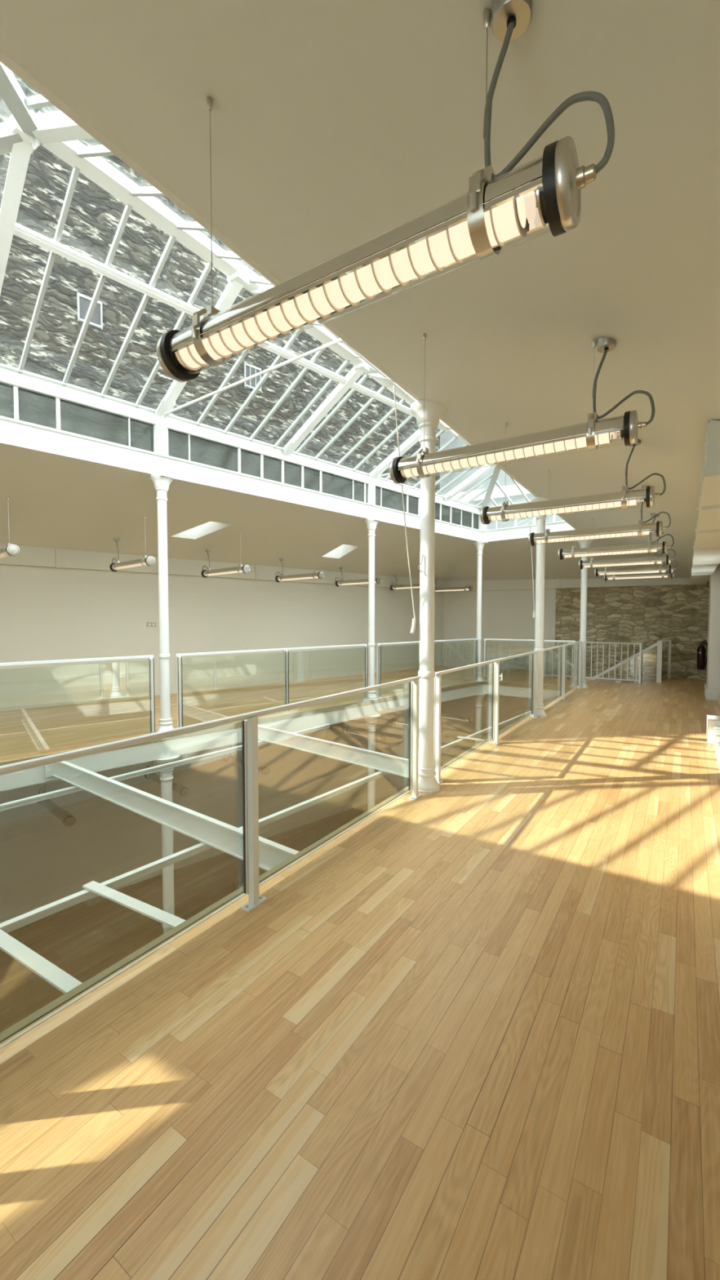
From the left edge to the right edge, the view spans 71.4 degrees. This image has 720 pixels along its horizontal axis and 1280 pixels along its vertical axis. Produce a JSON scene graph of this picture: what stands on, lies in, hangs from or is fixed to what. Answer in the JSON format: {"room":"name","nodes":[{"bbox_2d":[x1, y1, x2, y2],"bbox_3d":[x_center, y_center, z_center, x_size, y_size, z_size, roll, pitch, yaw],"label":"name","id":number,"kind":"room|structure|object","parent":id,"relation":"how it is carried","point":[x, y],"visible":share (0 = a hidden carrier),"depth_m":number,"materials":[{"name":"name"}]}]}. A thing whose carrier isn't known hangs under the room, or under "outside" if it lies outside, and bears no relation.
{"room":"atrium mezzanine","nodes":[
{"label":"atrium mezzanine","id":0,"kind":"room"},
{"bbox_2d":[0,793,395,1032],"bbox_3d":[-1.354,4.962,8.066,12.247,0.100,18.900,2,3,33],"label":"floor","id":1,"kind":"structure","parent":0,"point":[83,940],"depth_m":8.57,"materials":[{"name":"brown wood"}]},
{"bbox_2d":[153,755,179,933],"bbox_3d":[-2.624,3.267,6.861,0.352,3.388,0.352,2,3,33],"label":"column","id":2,"kind":"structure","parent":1,"relation":"on","point":[166,777],"depth_m":6.79,"materials":[{"name":"white metal"}]},
{"bbox_2d":[363,714,380,810],"bbox_3d":[0.221,3.144,9.753,0.352,3.388,0.352,2,3,33],"label":"column","id":3,"kind":"structure","parent":1,"relation":"on","point":[371,721],"depth_m":9.66,"materials":[{"name":"white metal"}]},
{"bbox_2d":[472,693,485,745],"bbox_3d":[2.950,3.026,12.527,0.352,3.388,0.352,2,3,33],"label":"column","id":4,"kind":"structure","parent":1,"relation":"on","point":[478,699],"depth_m":12.42,"materials":[{"name":"white metal"}]},
{"bbox_2d":[0,564,443,919],"bbox_3d":[-4.487,1.578,9.953,19.495,6.500,0.200,-2,3,-43],"label":"wall","id":5,"kind":"structure","parent":0,"point":[46,613],"depth_m":10.31,"materials":[{"name":"paint"}]},
{"bbox_2d":[146,622,155,626],"bbox_3d":[-4.169,-0.308,10.022,0.180,0.090,0.020,-2,3,-43],"label":"wall socket","id":6,"kind":"object","parent":5,"relation":"attached to","point":[148,624],"visible":1,"depth_m":10.02,"materials":[{"name":"white paint"}]},
{"bbox_2d":[144,772,160,784],"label":"lamp","id":7,"kind":"object","parent":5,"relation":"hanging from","point":[153,776],"depth_m":9.26,"materials":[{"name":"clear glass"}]},
{"bbox_2d":[172,781,189,796],"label":"lamp","id":8,"kind":"object","parent":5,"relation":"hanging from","point":[183,791],"depth_m":8.58,"materials":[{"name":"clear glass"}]},
{"bbox_2d":[0,783,408,923],"bbox_3d":[-4.390,4.748,10.026,19.496,0.160,0.030,-2,3,-43],"label":"baseboard","id":9,"kind":"structure","parent":5,"relation":"attached to","point":[213,852],"depth_m":12.22,"materials":[{"name":"white paint"}]},
{"bbox_2d":[0,659,443,711],"bbox_3d":[-4.392,1.026,9.869,19.496,0.210,0.025,-2,3,-43],"label":"baseboard","id":10,"kind":"structure","parent":5,"relation":"attached to","point":[64,699],"depth_m":10.52,"materials":[{"name":"paint"}]},
{"bbox_2d":[0,543,444,589],"bbox_3d":[-4.351,-1.485,9.731,19.496,0.360,0.129,-2,3,-43],"label":"trim","id":11,"kind":"structure","parent":5,"relation":"attached to","point":[55,557],"depth_m":10.18,"materials":[{"name":"paint"}]},
{"bbox_2d":[222,753,242,765],"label":"lamp","id":12,"kind":"object","parent":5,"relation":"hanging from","point":[227,757],"depth_m":10.43,"materials":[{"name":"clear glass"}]},
{"bbox_2d":[257,764,269,775],"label":"lamp","id":13,"kind":"object","parent":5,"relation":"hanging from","point":[262,769],"depth_m":9.72,"materials":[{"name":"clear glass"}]},
{"bbox_2d":[341,723,368,737],"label":"lamp","id":14,"kind":"object","parent":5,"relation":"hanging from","point":[361,733],"depth_m":13.04,"materials":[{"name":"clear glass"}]},
{"bbox_2d":[375,719,386,741],"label":"lamp","id":15,"kind":"object","parent":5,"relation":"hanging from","point":[378,736],"depth_m":12.44,"materials":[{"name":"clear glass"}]},
{"bbox_2d":[0,675,635,791],"bbox_3d":[-1.312,1.414,7.888,12.147,0.224,18.900,2,3,33],"label":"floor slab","id":16,"kind":"structure","parent":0,"point":[100,762],"depth_m":7.23,"materials":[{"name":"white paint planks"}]},
{"bbox_2d":[0,928,82,993],"bbox_3d":[-1.629,1.692,2.583,1.258,0.014,0.075,1,3,31],"label":"strut","id":17,"kind":"object","parent":16,"relation":"attached to","point":[63,981],"visible":0.44,"depth_m":2.60,"materials":[{"name":"white paint"}]},
{"bbox_2d":[36,782,75,826],"bbox_3d":[-4.753,2.113,7.776,1.498,1.170,0.163,2,3,43],"label":"lamp","id":18,"kind":"object","parent":16,"relation":"hanging from","point":[68,820],"visible":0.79,"depth_m":7.54,"materials":[{"name":"clear glass"}]},
{"bbox_2d":[82,880,186,928],"bbox_3d":[-1.300,1.670,3.091,1.259,0.014,0.075,1,3,30],"label":"strut","id":19,"kind":"object","parent":16,"relation":"attached to","point":[161,916],"visible":0.64,"depth_m":3.15,"materials":[{"name":"white paint"}]},
{"bbox_2d":[44,760,299,871],"bbox_3d":[-1.962,1.508,4.542,3.958,0.200,0.125,2,3,37],"label":"steel beam","id":20,"kind":"structure","parent":16,"relation":"attached to","point":[228,838],"depth_m":4.32,"materials":[{"name":"white metal"}]},
{"bbox_2d":[0,724,330,811],"bbox_3d":[-2.493,1.582,6.156,0.050,0.060,6.329,2,3,38],"label":"bar","id":21,"kind":"object","parent":20,"relation":"attached to","point":[42,797],"visible":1,"depth_m":6.00,"materials":[{"name":"white metal"}]},
{"bbox_2d":[0,710,531,933],"bbox_3d":[0.774,1.563,6.601,0.050,0.060,11.254,2,3,39],"label":"bar","id":22,"kind":"object","parent":16,"relation":"attached to","point":[11,925],"visible":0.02,"depth_m":3.78,"materials":[{"name":"white metal"}]},
{"bbox_2d":[257,724,408,777],"bbox_3d":[-0.397,1.426,6.476,3.457,0.200,0.124,2,3,41],"label":"steel beam","id":23,"kind":"structure","parent":16,"relation":"attached to","point":[392,764],"depth_m":6.40,"materials":[{"name":"white metal"}]},
{"bbox_2d":[389,711,408,725],"bbox_3d":[1.402,1.845,14.089,1.498,1.170,0.163,2,3,43],"label":"lamp","id":24,"kind":"object","parent":16,"relation":"hanging from","point":[395,720],"visible":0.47,"depth_m":14.36,"materials":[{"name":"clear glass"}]},
{"bbox_2d":[440,713,472,722],"bbox_3d":[2.706,1.802,15.090,1.498,1.170,0.163,2,3,43],"label":"lamp","id":25,"kind":"object","parent":16,"relation":"hanging from","point":[465,718],"visible":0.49,"depth_m":14.87,"materials":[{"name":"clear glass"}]},
{"bbox_2d":[457,736,484,741],"bbox_3d":[1.813,1.485,7.432,0.758,0.014,0.075,1,3,31],"label":"strut","id":26,"kind":"object","parent":16,"relation":"attached to","point":[460,737],"visible":0.64,"depth_m":7.52,"materials":[{"name":"white paint"}]},
{"bbox_3d":[6.061,2.072,13.409,2.400,1.820,1.270,2,3,33],"label":"staircase","id":27,"kind":"structure","parent":16,"relation":"attached to","visible":0},
{"bbox_2d":[587,639,671,683],"bbox_3d":[6.874,0.610,12.542,2.181,1.215,0.858,0,2,3],"label":"stair handrail","id":28,"kind":"object","parent":27,"relation":"attached to","point":[659,643],"visible":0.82,"depth_m":12.37,"materials":[{"name":"white metal"}]},
{"bbox_2d":[0,666,719,1279],"bbox_3d":[-1.312,1.259,7.881,12.147,0.085,18.900,2,3,33],"label":"floor","id":29,"kind":"structure","parent":0,"point":[473,1032],"depth_m":1.81,"materials":[{"name":"brown wood"}]},
{"bbox_2d":[0,654,155,733],"bbox_3d":[-4.105,0.793,5.234,0.080,1.070,4.000,2,3,44],"label":"glass balustrade","id":30,"kind":"object","parent":29,"relation":"on","point":[150,660],"visible":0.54,"depth_m":6.56,"materials":[{"name":"white metal"}]},
{"bbox_2d":[147,472,175,732],"bbox_3d":[-2.624,-0.450,6.702,0.320,3.430,0.291,2,3,33],"label":"column","id":31,"kind":"structure","parent":29,"relation":"on","point":[162,481],"depth_m":6.65,"materials":[{"name":"white metal"}]},
{"bbox_2d":[0,675,422,911],"bbox_3d":[-0.666,0.916,2.582,0.080,1.050,4.340,2,3,33],"label":"glass balustrade","id":32,"kind":"object","parent":29,"relation":"on","point":[250,726],"visible":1,"depth_m":2.69,"materials":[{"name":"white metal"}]},
{"bbox_2d":[175,644,368,728],"bbox_3d":[-1.193,0.667,8.194,0.080,1.070,3.816,2,3,44],"label":"glass balustrade","id":33,"kind":"object","parent":29,"relation":"on","point":[179,660],"visible":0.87,"depth_m":8.12,"materials":[{"name":"white metal"}]},
{"bbox_2d":[0,688,571,1040],"bbox_3d":[1.575,1.310,6.339,0.042,0.064,11.650,2,3,33],"label":"trim","id":34,"kind":"structure","parent":29,"relation":"attached to","point":[72,993],"depth_m":2.49,"materials":[{"name":"white paint"}]},
{"bbox_2d":[0,681,571,765],"bbox_3d":[-0.885,1.226,8.349,12.479,0.070,1.972,-2,3,-36],"label":"trim","id":35,"kind":"structure","parent":29,"relation":"attached to","point":[400,696],"depth_m":8.43,"materials":[{"name":"white metal"}]},
{"bbox_2d":[0,689,571,1048],"bbox_3d":[1.617,1.281,6.311,0.012,0.004,11.650,2,3,33],"label":"trim","id":36,"kind":"structure","parent":29,"relation":"on","point":[47,1017],"depth_m":2.43,"materials":[{"name":"white paint"}]},
{"bbox_2d":[0,688,572,1043],"bbox_3d":[1.596,1.281,6.324,0.006,0.003,11.650,2,3,33],"label":"trim","id":37,"kind":"structure","parent":29,"relation":"on","point":[115,971],"depth_m":2.46,"materials":[{"name":"white metal"}]},
{"bbox_2d":[361,517,381,700],"bbox_3d":[0.221,-0.573,9.595,0.320,3.430,0.291,2,3,33],"label":"column","id":38,"kind":"structure","parent":29,"relation":"on","point":[371,523],"depth_m":9.54,"materials":[{"name":"white metal"}]},
{"bbox_2d":[376,638,477,697],"bbox_3d":[1.594,0.547,11.026,0.080,1.070,3.663,2,3,44],"label":"glass balustrade","id":39,"kind":"object","parent":29,"relation":"on","point":[378,646],"visible":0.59,"depth_m":9.97,"materials":[{"name":"white metal"}]},
{"bbox_2d":[409,399,444,793],"bbox_3d":[0.604,-0.355,4.507,0.320,3.426,0.320,2,3,33],"label":"column","id":40,"kind":"structure","parent":29,"relation":"on","point":[428,783],"depth_m":4.46,"materials":[{"name":"white metal"}]},
{"bbox_2d":[417,554,423,572],"bbox_3d":[0.536,-0.677,4.427,0.054,0.164,0.013,0,2,-8],"label":"wire hook","id":41,"kind":"object","parent":40,"relation":"attached to","point":[423,554],"visible":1,"depth_m":4.43,"materials":[{"name":"metal"}]},
{"bbox_2d":[471,541,487,681],"bbox_3d":[2.942,-0.692,12.374,0.320,3.430,0.291,2,3,33],"label":"column","id":42,"kind":"structure","parent":29,"relation":"on","point":[479,545],"depth_m":12.32,"materials":[{"name":"white metal"}]},
{"bbox_2d":[434,650,537,783],"bbox_3d":[1.727,0.759,6.271,0.080,1.050,3.820,2,3,33],"label":"glass balustrade","id":43,"kind":"object","parent":29,"relation":"on","point":[495,666],"visible":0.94,"depth_m":6.17,"materials":[{"name":"white metal"}]},
{"bbox_2d":[483,638,576,688],"bbox_3d":[3.934,0.518,11.806,2.159,1.060,0.080,2,3,33],"label":"glass balustrade","id":44,"kind":"object","parent":29,"relation":"on","point":[485,639],"visible":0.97,"depth_m":11.73,"materials":[{"name":"white metal"}]},
{"bbox_2d":[529,496,549,717],"bbox_3d":[2.839,-0.500,7.917,0.320,3.426,0.320,2,3,33],"label":"column","id":45,"kind":"structure","parent":29,"relation":"on","point":[540,522],"depth_m":7.87,"materials":[{"name":"white metal"}]},
{"bbox_2d":[542,640,582,706],"bbox_3d":[3.913,0.616,9.642,0.080,1.050,3.720,2,3,33],"label":"glass balustrade","id":46,"kind":"object","parent":29,"relation":"on","point":[562,693],"visible":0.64,"depth_m":9.62,"materials":[{"name":"white metal"}]},
{"bbox_2d":[576,538,592,688],"bbox_3d":[5.003,-0.578,11.221,0.320,3.300,0.320,2,3,33],"label":"column","id":47,"kind":"structure","parent":29,"relation":"on","point":[584,544],"depth_m":11.17,"materials":[{"name":"white metal"}]},
{"bbox_2d":[543,641,641,684],"bbox_3d":[5.695,0.527,12.661,2.482,0.970,0.138,2,3,37],"label":"railing","id":48,"kind":"object","parent":29,"relation":"on","point":[591,642],"visible":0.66,"depth_m":12.34,"materials":[{"name":"white metal"}]},
{"bbox_2d":[0,0,719,580],"bbox_3d":[-1.312,-1.764,7.753,12.147,0.895,18.900,2,3,33],"label":"ceiling","id":49,"kind":"structure","parent":0,"point":[335,125],"depth_m":1.83,"materials":[{"name":"paint"}]},
{"bbox_2d":[0,497,20,559],"bbox_3d":[-5.100,-1.515,7.077,1.538,0.780,0.163,2,3,43],"label":"lamp","id":50,"kind":"object","parent":49,"relation":"hanging from","point":[10,550],"visible":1,"depth_m":6.60,"materials":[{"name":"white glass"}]},
{"bbox_2d":[109,516,155,571],"bbox_3d":[-3.816,-1.569,8.330,1.538,0.781,0.163,2,3,43],"label":"lamp","id":51,"kind":"object","parent":49,"relation":"hanging from","point":[149,561],"visible":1,"depth_m":8.23,"materials":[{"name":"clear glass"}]},
{"bbox_2d":[172,521,231,539],"bbox_3d":[-2.818,-2.110,8.859,1.080,0.532,0.491,2,3,33],"label":"roof window","id":52,"kind":"structure","parent":49,"relation":"attached to","point":[206,528],"depth_m":9.11,"materials":[{"name":"glass"}]},
{"bbox_2d":[200,532,250,577],"bbox_3d":[-2.614,-1.616,9.603,1.538,0.767,0.163,2,3,42],"label":"lamp","id":53,"kind":"object","parent":49,"relation":"hanging from","point":[241,569],"visible":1,"depth_m":9.51,"materials":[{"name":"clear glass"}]},
{"bbox_2d":[0,49,577,542],"bbox_3d":[-0.347,-3.129,7.318,5.068,1.870,12.399,2,3,33],"label":"frame","id":54,"kind":"object","parent":49,"relation":"attached to","point":[60,131],"visible":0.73,"depth_m":5.86,"materials":[{"name":"white metal"}]},
{"bbox_2d":[393,385,416,633],"bbox_3d":[0.376,-1.056,4.288,0.041,2.016,0.447,1,3,31],"label":"blind cord","id":55,"kind":"object","parent":54,"relation":"hanging from","point":[413,626],"visible":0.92,"depth_m":4.31,"materials":[{"name":"white fabric"}]},
{"bbox_2d":[529,522,535,617],"bbox_3d":[2.659,-1.065,7.766,0.036,1.435,0.401,2,3,33],"label":"blind cord","id":56,"kind":"object","parent":54,"relation":"hanging from","point":[534,611],"visible":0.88,"depth_m":7.82,"materials":[{"name":"white fabric"}]},
{"bbox_2d":[275,543,324,582],"bbox_3d":[-1.356,-1.666,10.924,1.538,0.753,0.163,2,3,42],"label":"lamp","id":57,"kind":"object","parent":49,"relation":"hanging from","point":[320,575],"visible":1,"depth_m":10.81,"materials":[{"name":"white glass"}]},
{"bbox_2d":[321,544,359,558],"bbox_3d":[-0.445,-2.181,11.391,0.537,0.532,0.990,-2,3,-36],"label":"roof window","id":58,"kind":"structure","parent":49,"relation":"attached to","point":[343,549],"depth_m":11.74,"materials":[{"name":"white glass"}]},
{"bbox_2d":[334,566,382,586],"bbox_3d":[-0.086,-1.711,12.405,1.538,0.717,0.163,2,3,44],"label":"lamp","id":59,"kind":"object","parent":49,"relation":"hanging from","point":[378,580],"visible":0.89,"depth_m":12.44,"materials":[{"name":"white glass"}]},
{"bbox_2d":[156,0,614,382],"bbox_3d":[-0.072,-1.309,1.360,1.380,0.841,0.163,2,3,33],"label":"lamp","id":60,"kind":"object","parent":49,"relation":"hanging from","point":[503,207],"visible":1,"depth_m":1.17,"materials":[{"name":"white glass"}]},
{"bbox_2d":[389,574,419,590],"bbox_3d":[1.412,-1.766,14.059,1.538,0.686,0.163,2,3,44],"label":"lamp","id":61,"kind":"object","parent":49,"relation":"hanging from","point":[396,586],"visible":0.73,"depth_m":14.22,"materials":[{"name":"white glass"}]},
{"bbox_2d":[434,578,472,591],"bbox_3d":[2.760,-1.769,15.416,1.538,0.578,0.163,2,3,42],"label":"lamp","id":62,"kind":"object","parent":49,"relation":"hanging from","point":[466,588],"visible":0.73,"depth_m":15.27,"materials":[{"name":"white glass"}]},
{"bbox_2d":[389,333,654,484],"bbox_3d":[0.791,-1.366,2.692,1.380,0.841,0.163,2,3,33],"label":"lamp","id":63,"kind":"object","parent":49,"relation":"hanging from","point":[591,434],"visible":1,"depth_m":2.58,"materials":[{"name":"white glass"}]},
{"bbox_2d":[480,422,666,524],"bbox_3d":[1.661,-1.423,4.033,1.380,0.841,0.163,2,3,33],"label":"lamp","id":64,"kind":"object","parent":49,"relation":"hanging from","point":[624,499],"visible":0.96,"depth_m":3.95,"materials":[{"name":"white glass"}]},
{"bbox_2d":[528,469,671,546],"bbox_3d":[2.525,-1.480,5.366,1.380,0.841,0.163,2,3,33],"label":"lamp","id":65,"kind":"object","parent":49,"relation":"hanging from","point":[639,530],"visible":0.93,"depth_m":5.31,"materials":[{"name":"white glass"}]},
{"bbox_2d":[557,512,674,559],"bbox_3d":[3.390,-1.537,6.700,1.380,0.841,0.163,2,3,33],"label":"lamp","id":66,"kind":"object","parent":49,"relation":"hanging from","point":[649,548],"visible":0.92,"depth_m":6.64,"materials":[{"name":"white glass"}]},
{"bbox_2d":[578,517,675,568],"bbox_3d":[4.276,-1.595,8.066,1.380,0.841,0.163,2,3,33],"label":"lamp","id":67,"kind":"object","parent":49,"relation":"hanging from","point":[655,560],"visible":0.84,"depth_m":8.03,"materials":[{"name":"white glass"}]},
{"bbox_2d":[594,553,677,576],"bbox_3d":[5.228,-1.657,9.534,1.380,0.841,0.163,2,3,33],"label":"lamp","id":68,"kind":"object","parent":49,"relation":"hanging from","point":[660,569],"visible":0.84,"depth_m":9.50,"materials":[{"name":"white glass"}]},
{"bbox_2d":[604,544,678,581],"bbox_3d":[5.962,-1.675,10.667,1.380,0.781,0.163,2,3,33],"label":"lamp","id":69,"kind":"object","parent":49,"relation":"hanging from","point":[663,575],"visible":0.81,"depth_m":10.63,"materials":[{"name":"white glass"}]},
{"bbox_2d":[442,588,555,764],"bbox_3d":[4.133,1.282,15.741,3.785,6.600,0.200,2,3,33],"label":"wall","id":70,"kind":"structure","parent":0,"point":[505,614],"depth_m":15.62,"materials":[{"name":"paint"}]},
{"bbox_2d":[443,659,546,671],"bbox_3d":[4.118,0.783,15.595,3.295,0.210,0.025,2,3,33],"label":"baseboard","id":71,"kind":"structure","parent":70,"relation":"attached to","point":[503,665],"depth_m":15.41,"materials":[{"name":"paint"}]},
{"bbox_2d":[554,579,709,679],"bbox_3d":[7.405,1.371,13.652,3.980,6.600,0.250,2,3,33],"label":"stone wall","id":72,"kind":"structure","parent":0,"point":[646,615],"depth_m":13.39,"materials":[{"name":"beige stone"}]},
{"bbox_2d":[442,577,690,591],"bbox_3d":[5.574,-1.677,14.472,6.845,0.380,0.150,2,3,33],"label":"trim","id":73,"kind":"structure","parent":72,"relation":"attached to","point":[490,584],"depth_m":14.31,"materials":[{"name":"paint"}]},
{"bbox_2d":[697,640,707,669],"bbox_3d":[8.583,0.363,12.561,0.227,0.746,0.178,2,3,33],"label":"fire extinguisher","id":74,"kind":"object","parent":72,"relation":"attached to","point":[701,664],"visible":0.89,"depth_m":12.52,"materials":[{"name":"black metal"}]},
{"bbox_2d":[706,564,719,689],"bbox_3d":[7.049,-0.169,9.852,0.320,2.600,0.800,2,3,33],"label":"wall pier","id":75,"kind":"object","parent":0,"point":[713,682],"visible":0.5,"depth_m":9.56,"materials":[{"name":"white paint"}]},
{"bbox_3d":[3.684,-0.020,4.587,0.360,2.750,18.900,2,3,33],"label":"wall","id":76,"kind":"structure","parent":0,"visible":0},
{"bbox_2d":[689,419,719,584],"bbox_3d":[5.322,-1.334,7.715,0.345,0.366,11.460,2,3,33],"label":"lintel","id":77,"kind":"object","parent":76,"relation":"attached to","point":[706,555],"visible":0.99,"depth_m":4.17,"materials":[{"name":"paint"}]},
{"bbox_2d":[704,684,719,771],"bbox_3d":[3.596,1.206,4.696,0.450,0.290,18.900,2,3,33],"label":"baseboard","id":78,"kind":"structure","parent":76,"relation":"attached to","point":[713,721],"depth_m":6.23,"materials":[{"name":"white paint"}]},
{"label":"outside","id":79,"kind":"structure","parent":0,"visible":0},
{"bbox_2d":[440,429,564,529],"bbox_3d":[8.571,-6.564,16.643,14.000,9.200,2.300,2,3,33],"label":"skylight","id":80,"kind":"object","parent":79,"point":[509,486],"visible":0.02,"depth_m":18.35,"materials":[{"name":"white paint"}]},
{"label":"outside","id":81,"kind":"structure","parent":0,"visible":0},
{"bbox_2d":[0,71,439,519],"bbox_3d":[-4.984,-7.953,11.652,16.917,12.500,4.048,-2,3,-43],"label":"glass","id":82,"kind":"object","parent":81,"point":[94,215],"visible":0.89,"depth_m":9.64,"materials":[{"name":"clear glass"}]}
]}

